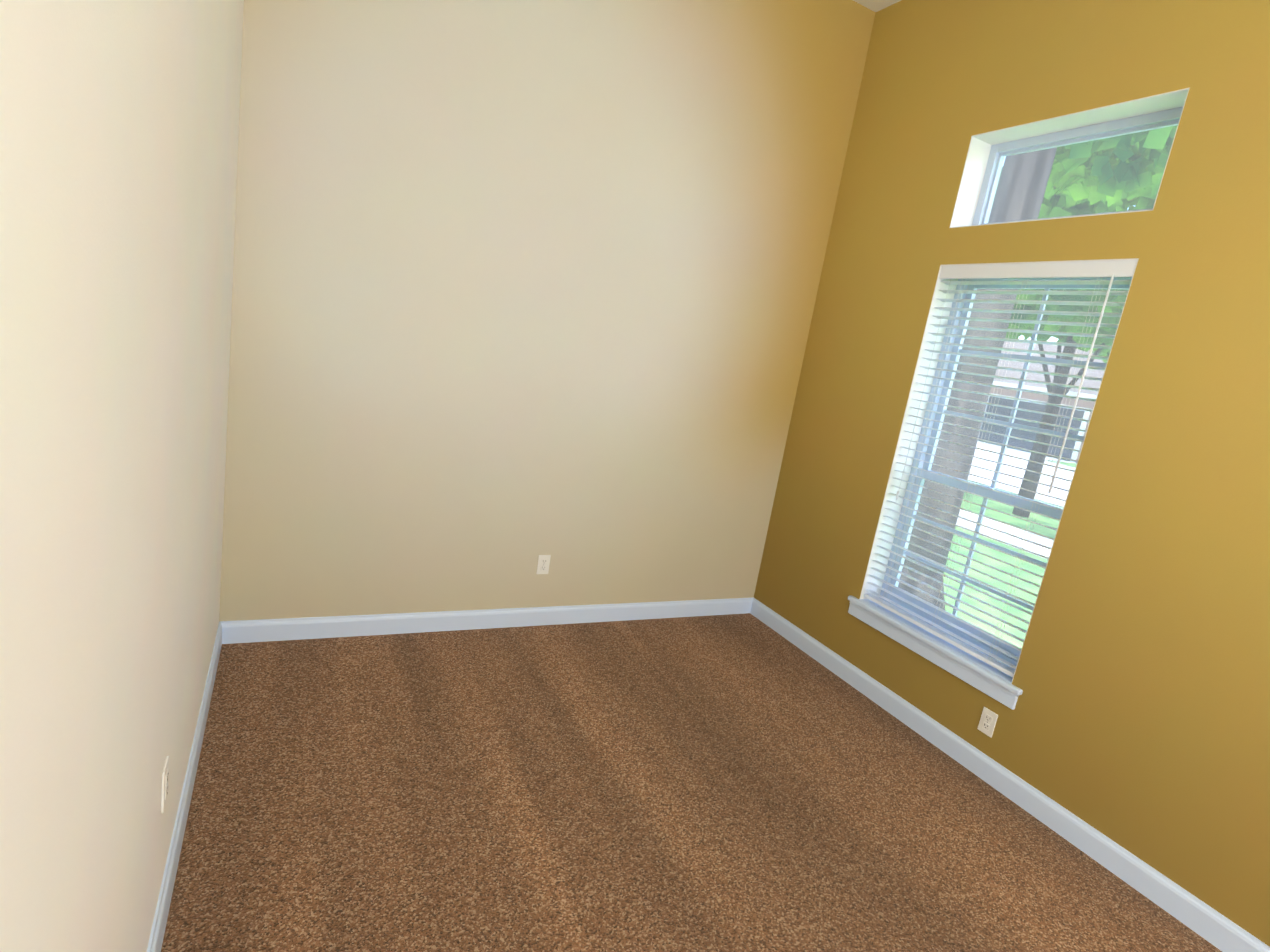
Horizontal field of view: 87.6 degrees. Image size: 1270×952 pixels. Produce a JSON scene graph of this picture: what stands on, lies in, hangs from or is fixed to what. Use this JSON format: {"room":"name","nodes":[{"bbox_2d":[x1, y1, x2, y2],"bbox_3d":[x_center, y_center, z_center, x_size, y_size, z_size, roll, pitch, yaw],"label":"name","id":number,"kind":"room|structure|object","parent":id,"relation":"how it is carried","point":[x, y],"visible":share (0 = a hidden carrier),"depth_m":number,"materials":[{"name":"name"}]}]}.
{"room":"empty room","nodes":[
{"label":"empty room","id":0,"kind":"room"},
{"bbox_2d":[0,0,243,951],"bbox_3d":[-0.645,-0.418,0.551,0.220,3.690,4.870,3,13,-28],"label":"wall","id":1,"kind":"structure","parent":0,"point":[119,127],"depth_m":0.95,"materials":[{"name":"paint"}]},
{"bbox_2d":[161,756,168,812],"bbox_3d":[-1.168,0.767,1.650,0.008,0.114,0.070,3,13,-28],"label":"electrical outlet","id":2,"kind":"object","parent":1,"relation":"attached to","point":[165,778],"visible":1,"depth_m":1.63,"materials":[{"name":"white plastic"}]},
{"bbox_2d":[147,621,226,951],"bbox_3d":[-0.827,1.321,0.957,0.015,0.108,4.870,3,13,-28],"label":"baseboard","id":3,"kind":"structure","parent":1,"relation":"attached to","point":[166,890],"depth_m":1.98,"materials":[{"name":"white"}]},
{"bbox_2d":[219,0,875,620],"bbox_3d":[-0.324,-0.964,3.516,3.513,3.690,0.220,3,13,-28],"label":"wall","id":4,"kind":"structure","parent":0,"point":[519,286],"depth_m":3.29,"materials":[{"name":"paint"}]},
{"bbox_2d":[227,598,750,643],"bbox_3d":[-0.564,0.798,3.761,3.000,0.108,0.015,3,13,-28],"label":"baseboard","id":5,"kind":"structure","parent":4,"relation":"attached to","point":[261,630],"depth_m":3.57,"materials":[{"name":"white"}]},
{"bbox_2d":[536,555,550,573],"bbox_3d":[-0.511,0.496,3.706,0.070,0.114,0.008,3,13,-28],"label":"electrical outlet","id":6,"kind":"object","parent":4,"relation":"attached to","point":[543,564],"visible":1,"depth_m":3.70,"materials":[{"name":"white plastic"}]},
{"bbox_2d":[161,613,1221,951],"bbox_3d":[0.503,1.508,1.697,3.513,0.120,5.310,3,13,-28],"label":"floor","id":7,"kind":"structure","parent":0,"point":[733,783],"depth_m":2.39,"materials":[{"name":"carpet"}]},
{"bbox_2d":[853,0,900,11],"bbox_3d":[1.112,-2.193,0.949,3.513,0.150,5.310,3,13,-28],"label":"ceiling","id":8,"kind":"structure","parent":0,"point":[875,5],"depth_m":3.70,"materials":[{"name":"white paint"}]},
{"bbox_2d":[754,0,1269,946],"bbox_3d":[2.258,-0.252,2.097,0.220,3.690,4.870,3,13,-28],"label":"wall","id":9,"kind":"structure","parent":0,"point":[1136,722],"depth_m":2.58,"materials":[{"name":"paint"}]},
{"bbox_2d":[848,596,1022,709],"bbox_3d":[1.489,0.845,3.319,0.186,0.101,1.015,3,13,-28],"label":"windowsill","id":10,"kind":"structure","parent":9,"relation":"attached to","point":[986,678],"depth_m":3.20,"materials":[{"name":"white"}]},
{"bbox_2d":[977,707,997,737],"bbox_3d":[1.583,1.105,2.976,0.008,0.114,0.070,3,13,-28],"label":"electrical outlet","id":11,"kind":"object","parent":9,"relation":"attached to","point":[987,722],"visible":1,"depth_m":2.97,"materials":[{"name":"white plastic"}]},
{"bbox_2d":[879,277,1131,669],"bbox_3d":[1.745,-0.067,3.189,0.071,1.800,0.905,3,13,-28],"label":"window","id":12,"kind":"structure","parent":9,"relation":"in","point":[1025,504],"depth_m":3.25,"materials":[{"name":"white plastic"}]},
{"bbox_2d":[864,260,1136,676],"bbox_3d":[1.618,-0.082,3.119,0.068,1.774,0.893,3,13,-28],"label":"venetian blinds","id":13,"kind":"object","parent":12,"relation":"attached to","point":[1112,269],"visible":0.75,"depth_m":3.03,"materials":[{"name":"white plastic"}]},
{"bbox_2d":[751,597,1269,951],"bbox_3d":[1.869,1.475,2.392,0.015,0.108,4.870,3,13,-28],"label":"baseboard","id":14,"kind":"structure","parent":9,"relation":"attached to","point":[1217,929],"depth_m":2.74,"materials":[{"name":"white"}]},
{"bbox_2d":[860,88,1189,682],"bbox_3d":[1.701,-0.364,3.081,0.149,2.405,0.905,3,13,-28],"label":"window frame","id":15,"kind":"structure","parent":9,"relation":"attached to","point":[977,157],"depth_m":3.30,"materials":[{"name":"white"}]},
{"bbox_2d":[972,107,1182,224],"bbox_3d":[1.953,-1.315,2.938,0.065,0.430,0.905,3,13,-28],"label":"window","id":16,"kind":"structure","parent":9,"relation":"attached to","point":[1109,129],"depth_m":2.95,"materials":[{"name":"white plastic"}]},
{"label":"outside","id":17,"kind":"structure","parent":0,"visible":0},
{"bbox_2d":[943,460,1076,648],"bbox_3d":[31.919,-0.458,39.014,86.707,0.200,120.000,3,13,-28],"label":"lawn","id":18,"kind":"structure","parent":17,"point":[969,591],"depth_m":8.03,"materials":[{"name":"green plant"}]},
{"bbox_2d":[956,441,1074,558],"bbox_3d":[8.268,-1.918,26.394,20.400,0.025,120.000,3,13,-28],"label":"street","id":19,"kind":"structure","parent":18,"relation":"on","point":[1015,452],"depth_m":17.14,"materials":[{"name":"grey asphalt"}]},
{"bbox_2d":[898,125,1177,609],"bbox_3d":[15.258,-9.965,28.731,48.086,17.018,39.613,3,13,-28],"label":"trees","id":20,"kind":"object","parent":18,"relation":"on","point":[1103,193],"depth_m":6.61,"materials":[{"name":"green plant"}]},
{"bbox_2d":[978,341,1103,462],"bbox_3d":[18.983,-5.755,40.111,12.020,5.500,25.000,3,13,-28],"label":"house","id":21,"kind":"structure","parent":18,"relation":"on","point":[1012,383],"depth_m":30.21,"materials":[{"name":"white"}]}
]}

